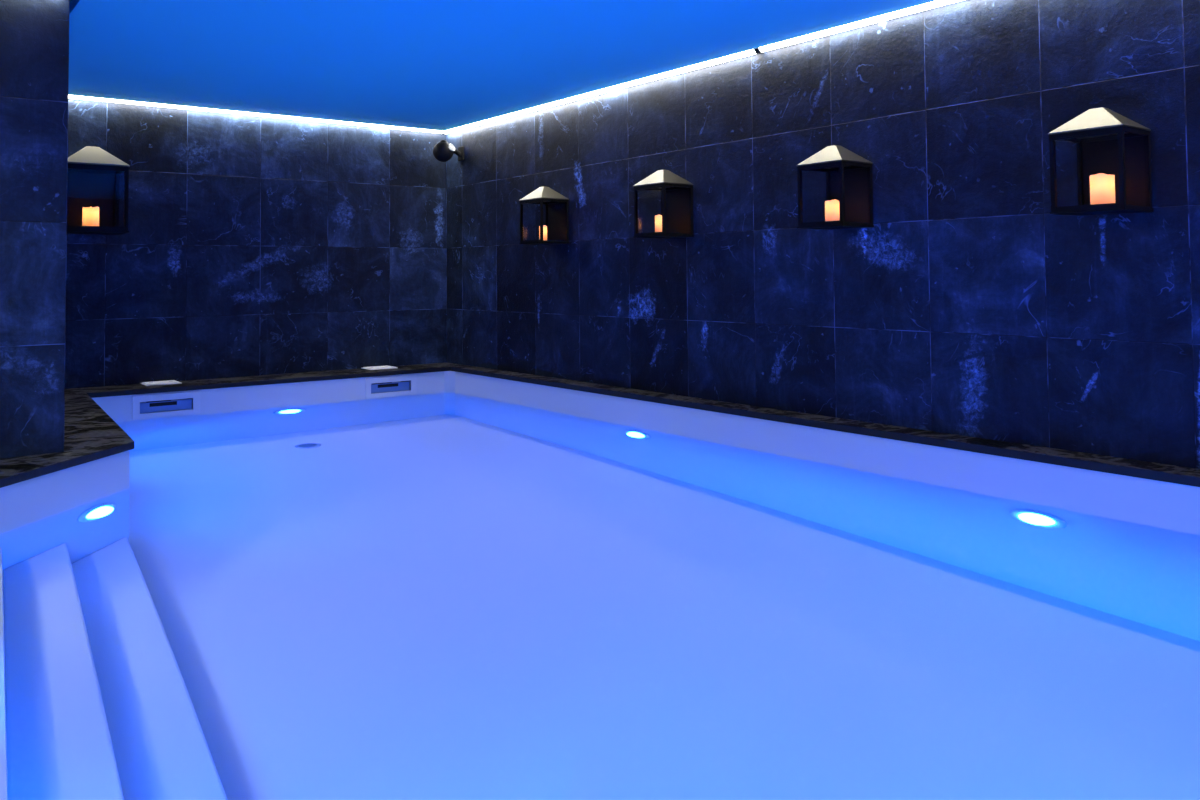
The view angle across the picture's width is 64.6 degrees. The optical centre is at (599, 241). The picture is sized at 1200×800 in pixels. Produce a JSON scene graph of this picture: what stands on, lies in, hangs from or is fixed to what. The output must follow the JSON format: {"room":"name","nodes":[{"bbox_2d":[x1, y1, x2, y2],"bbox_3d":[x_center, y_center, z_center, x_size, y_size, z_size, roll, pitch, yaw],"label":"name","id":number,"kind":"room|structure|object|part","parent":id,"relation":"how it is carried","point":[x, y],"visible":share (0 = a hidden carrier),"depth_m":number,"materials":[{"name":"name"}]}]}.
{"room":"spa","nodes":[
{"label":"spa","id":0,"kind":"room"},
{"bbox_2d":[0,0,69,458],"bbox_3d":[-3.557,-0.161,4.443,1.693,2.431,1.250,1,-3,-37],"label":"wall","id":1,"kind":"structure","parent":0,"point":[34,34],"depth_m":4.37,"materials":[{"name":"tile"}]},
{"bbox_2d":[65,98,446,388],"bbox_3d":[-3.574,-0.054,7.394,5.250,2.431,0.150,1,-3,-37],"label":"wall","id":2,"kind":"structure","parent":0,"point":[253,245],"depth_m":7.85,"materials":[{"name":"tile"}]},
{"bbox_2d":[67,146,129,234],"bbox_3d":[-3.728,-0.379,6.953,0.437,0.636,0.386,1,-3,-37],"label":"wall lantern","id":3,"kind":"object","parent":2,"relation":"attached to","point":[93,173],"visible":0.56,"depth_m":7.03,"materials":[{"name":"black metal"}]},
{"bbox_2d":[82,207,98,225],"bbox_3d":[-3.723,-0.174,6.939,0.108,0.161,0.108,1,-3,-37],"label":"pillar candle","id":4,"kind":"object","parent":3,"relation":"on","point":[90,217],"visible":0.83,"depth_m":6.89,"materials":[{"name":"wax"}]},
{"bbox_3d":[-3.831,-0.300,7.087,0.375,0.427,0.008,1,-3,-37],"label":"plate","id":5,"kind":"part","parent":3,"relation":"part of","materials":[{"name":"black"}]},
{"bbox_3d":[-3.667,-0.297,7.201,0.026,0.427,0.026,1,-3,-37],"label":"post","id":6,"kind":"part","parent":3,"relation":"part of","materials":[{"name":"black metal"}]},
{"bbox_3d":[-3.462,-0.309,6.933,0.026,0.427,0.026,1,-3,-37],"label":"post","id":7,"kind":"part","parent":3,"relation":"part of","materials":[{"name":"black metal"}]},
{"bbox_2d":[68,95,443,133],"bbox_3d":[-3.518,-1.073,7.356,5.145,0.038,0.045,1,-3,-37],"label":"led light strip","id":8,"kind":"object","parent":2,"relation":"attached to","point":[69,96],"visible":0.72,"depth_m":7.81,"materials":[{"name":"white plastic"}]},
{"bbox_2d":[68,0,936,130],"bbox_3d":[-0.302,-1.275,3.139,5.126,0.050,10.538,1,-3,-37],"label":"ceiling","id":9,"kind":"structure","parent":0,"point":[440,65],"depth_m":5.63,"materials":[{"name":"blue paint"}]},
{"bbox_2d":[0,363,1199,487],"bbox_3d":[-0.303,0.933,3.083,5.250,0.038,10.600,1,-3,-37],"label":"pool coping","id":10,"kind":"structure","parent":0,"point":[90,434],"depth_m":5.07,"materials":[{"name":"stone"}]},
{"bbox_2d":[140,380,181,385],"bbox_3d":[-3.364,1.083,7.271,0.256,0.014,0.200,1,-3,-37],"label":"lid","id":11,"kind":"object","parent":10,"relation":"on","point":[167,382],"visible":1,"depth_m":7.24,"materials":[{"name":"white plastic"}]},
{"bbox_3d":[-3.364,1.086,7.271,0.256,0.008,0.200,1,-3,-37],"label":"frame","id":12,"kind":"part","parent":11,"relation":"part of","materials":[{"name":"white plastic"}]},
{"bbox_2d":[361,366,397,369],"bbox_3d":[-1.942,1.111,8.356,0.256,0.014,0.200,1,-3,-37],"label":"lid","id":13,"kind":"object","parent":10,"relation":"on","point":[372,367],"visible":1,"depth_m":8.31,"materials":[{"name":"white plastic"}]},
{"bbox_2d":[0,371,1199,535],"bbox_3d":[-0.264,1.770,3.528,4.757,1.602,9.595,1,-3,-37],"label":"wall","id":14,"kind":"structure","parent":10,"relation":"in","point":[1154,503],"depth_m":4.81,"materials":[{"name":"white"}]},
{"bbox_2d":[132,391,199,419],"bbox_3d":[-3.283,1.221,7.136,0.470,0.175,0.218,1,-3,-37],"label":"skimmer","id":15,"kind":"object","parent":14,"relation":"attached to","point":[182,403],"visible":1,"depth_m":7.06,"materials":[{"name":"white plastic"}]},
{"bbox_2d":[365,375,415,398],"bbox_3d":[-1.855,1.248,8.225,0.470,0.175,0.218,1,-3,-37],"label":"skimmer","id":16,"kind":"object","parent":14,"relation":"attached to","point":[393,386],"visible":0.99,"depth_m":8.15,"materials":[{"name":"white plastic"}]},
{"bbox_2d":[0,393,1199,799],"bbox_3d":[-0.264,1.791,3.527,4.341,1.260,9.179,1,-3,-37],"label":"pool water","id":17,"kind":"object","parent":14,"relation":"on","point":[438,596],"visible":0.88,"depth_m":2.80,"materials":[{"name":"blue liquid"}]},
{"bbox_2d":[447,0,1199,468],"bbox_3d":[1.788,-0.190,4.823,0.150,2.431,10.750,1,-3,-37],"label":"wall","id":18,"kind":"structure","parent":0,"point":[967,307],"depth_m":5.03,"materials":[{"name":"tile"}]},
{"bbox_2d":[433,140,463,161],"bbox_3d":[-1.379,-0.821,8.629,0.287,0.199,0.189,1,-3,-37],"label":"security camera","id":19,"kind":"object","parent":18,"relation":"attached to","point":[443,151],"visible":1,"depth_m":8.55,"materials":[{"name":"black plastic"}]},
{"bbox_3d":[-1.331,-0.820,8.668,0.144,0.085,0.052,1,-3,-37],"label":"arm","id":20,"kind":"part","parent":19,"relation":"part of","materials":[{"name":"black plastic"}]},
{"bbox_3d":[-1.275,-0.806,8.710,0.022,0.130,0.090,1,-3,-37],"label":"wall plate","id":21,"kind":"part","parent":19,"relation":"part of","materials":[{"name":"black plastic"}]},
{"bbox_2d":[519,186,568,244],"bbox_3d":[-0.431,-0.203,7.384,0.272,0.448,0.308,1,-3,-37],"label":"wall lantern","id":22,"kind":"object","parent":18,"relation":"attached to","point":[556,204],"visible":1,"depth_m":7.38,"materials":[{"name":"black metal"}]},
{"bbox_3d":[-0.614,-0.149,7.419,0.018,0.301,0.018,1,-3,-37],"label":"post","id":23,"kind":"part","parent":22,"relation":"part of","materials":[{"name":"black metal"}]},
{"bbox_3d":[-0.443,-0.158,7.195,0.018,0.301,0.018,1,-3,-37],"label":"post","id":24,"kind":"part","parent":22,"relation":"part of","materials":[{"name":"black metal"}]},
{"bbox_2d":[539,225,546,239],"bbox_3d":[-0.441,-0.064,7.370,0.060,0.124,0.060,1,-3,-37],"label":"pillar candle","id":25,"kind":"object","parent":22,"relation":"on","point":[544,226],"visible":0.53,"depth_m":7.35,"materials":[{"name":"wax"}]},
{"bbox_3d":[-0.425,-0.145,7.564,0.018,0.301,0.018,1,-3,-37],"label":"post","id":26,"kind":"part","parent":22,"relation":"part of","materials":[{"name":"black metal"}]},
{"bbox_3d":[-0.335,-0.150,7.455,0.006,0.301,0.264,1,-3,-37],"label":"plate","id":27,"kind":"part","parent":22,"relation":"part of","materials":[{"name":"black"}]},
{"bbox_3d":[-0.254,-0.155,7.340,0.018,0.301,0.018,1,-3,-37],"label":"post","id":28,"kind":"part","parent":22,"relation":"part of","materials":[{"name":"black metal"}]},
{"bbox_2d":[444,48,758,133],"bbox_3d":[-0.258,-1.099,7.365,0.045,0.038,3.985,1,-3,-37],"label":"led light strip","id":29,"kind":"object","parent":18,"relation":"attached to","point":[756,50],"visible":0.77,"depth_m":6.85,"materials":[{"name":"white plastic"}]},
{"bbox_2d":[633,169,693,238],"bbox_3d":[0.421,-0.250,6.268,0.272,0.448,0.308,1,-3,-37],"label":"wall lantern","id":30,"kind":"object","parent":18,"relation":"attached to","point":[676,192],"visible":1,"depth_m":6.26,"materials":[{"name":"black metal"}]},
{"bbox_3d":[0.238,-0.196,6.303,0.018,0.301,0.018,1,-3,-37],"label":"post","id":31,"kind":"part","parent":30,"relation":"part of","materials":[{"name":"black metal"}]},
{"bbox_2d":[655,215,661,231],"bbox_3d":[0.399,-0.113,6.270,0.072,0.128,0.072,1,-3,-37],"label":"pillar candle","id":32,"kind":"object","parent":30,"relation":"on","point":[658,218],"visible":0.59,"depth_m":6.24,"materials":[{"name":"wax"}]},
{"bbox_3d":[0.409,-0.205,6.080,0.018,0.301,0.018,1,-3,-37],"label":"post","id":33,"kind":"part","parent":30,"relation":"part of","materials":[{"name":"black metal"}]},
{"bbox_3d":[0.518,-0.197,6.340,0.006,0.301,0.264,1,-3,-37],"label":"plate","id":34,"kind":"part","parent":30,"relation":"part of","materials":[{"name":"black"}]},
{"bbox_3d":[0.599,-0.202,6.224,0.018,0.301,0.018,1,-3,-37],"label":"post","id":35,"kind":"part","parent":30,"relation":"part of","materials":[{"name":"black metal"}]},
{"bbox_2d":[796,145,873,229],"bbox_3d":[1.277,-0.298,5.148,0.272,0.448,0.308,1,-3,-37],"label":"wall lantern","id":36,"kind":"object","parent":18,"relation":"attached to","point":[849,182],"visible":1,"depth_m":5.14,"materials":[{"name":"black metal"}]},
{"bbox_3d":[1.094,-0.243,5.184,0.018,0.301,0.018,1,-3,-37],"label":"post","id":37,"kind":"part","parent":36,"relation":"part of","materials":[{"name":"black metal"}]},
{"bbox_3d":[1.283,-0.240,5.328,0.018,0.301,0.018,1,-3,-37],"label":"post","id":38,"kind":"part","parent":36,"relation":"part of","materials":[{"name":"black metal"}]},
{"bbox_2d":[825,199,839,220],"bbox_3d":[1.259,-0.161,5.144,0.076,0.130,0.076,1,-3,-37],"label":"pillar candle","id":39,"kind":"object","parent":36,"relation":"on","point":[832,213],"visible":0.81,"depth_m":5.11,"materials":[{"name":"wax"}]},
{"bbox_3d":[1.265,-0.253,4.960,0.018,0.301,0.018,1,-3,-37],"label":"post","id":40,"kind":"part","parent":36,"relation":"part of","materials":[{"name":"black metal"}]},
{"bbox_3d":[1.373,-0.244,5.220,0.006,0.301,0.264,1,-3,-37],"label":"plate","id":41,"kind":"part","parent":36,"relation":"part of","materials":[{"name":"black"}]},
{"bbox_3d":[1.454,-0.249,5.104,0.018,0.301,0.018,1,-3,-37],"label":"post","id":42,"kind":"part","parent":36,"relation":"part of","materials":[{"name":"black metal"}]},
{"bbox_2d":[758,0,963,52],"bbox_3d":[2.847,-1.270,3.301,0.045,0.038,6.180,1,-3,-37],"label":"led light strip","id":43,"kind":"object","parent":18,"relation":"attached to","point":[938,3],"visible":0.77,"depth_m":5.16,"materials":[{"name":"white plastic"}]},
{"bbox_2d":[1048,107,1152,215],"bbox_3d":[2.127,-0.345,4.035,0.272,0.448,0.308,1,-3,-37],"label":"wall lantern","id":44,"kind":"object","parent":18,"relation":"attached to","point":[1107,142],"visible":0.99,"depth_m":4.03,"materials":[{"name":"black metal"}]},
{"bbox_3d":[1.944,-0.290,4.070,0.018,0.301,0.018,1,-3,-37],"label":"post","id":45,"kind":"part","parent":44,"relation":"part of","materials":[{"name":"black metal"}]},
{"bbox_3d":[2.134,-0.287,4.215,0.018,0.301,0.018,1,-3,-37],"label":"post","id":46,"kind":"part","parent":44,"relation":"part of","materials":[{"name":"black metal"}]},
{"bbox_2d":[1090,173,1114,204],"bbox_3d":[2.125,-0.215,4.012,0.094,0.142,0.094,1,-3,-37],"label":"pillar candle","id":47,"kind":"object","parent":44,"relation":"on","point":[1102,186],"visible":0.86,"depth_m":3.97,"materials":[{"name":"wax"}]},
{"bbox_3d":[2.224,-0.291,4.106,0.006,0.301,0.264,1,-3,-37],"label":"plate","id":48,"kind":"part","parent":44,"relation":"part of","materials":[{"name":"black"}]},
{"bbox_3d":[2.116,-0.300,3.846,0.018,0.301,0.018,1,-3,-37],"label":"post","id":49,"kind":"part","parent":44,"relation":"part of","materials":[{"name":"black metal"}]},
{"bbox_3d":[2.305,-0.296,3.991,0.018,0.301,0.018,1,-3,-37],"label":"post","id":50,"kind":"part","parent":44,"relation":"part of","materials":[{"name":"black metal"}]}
]}

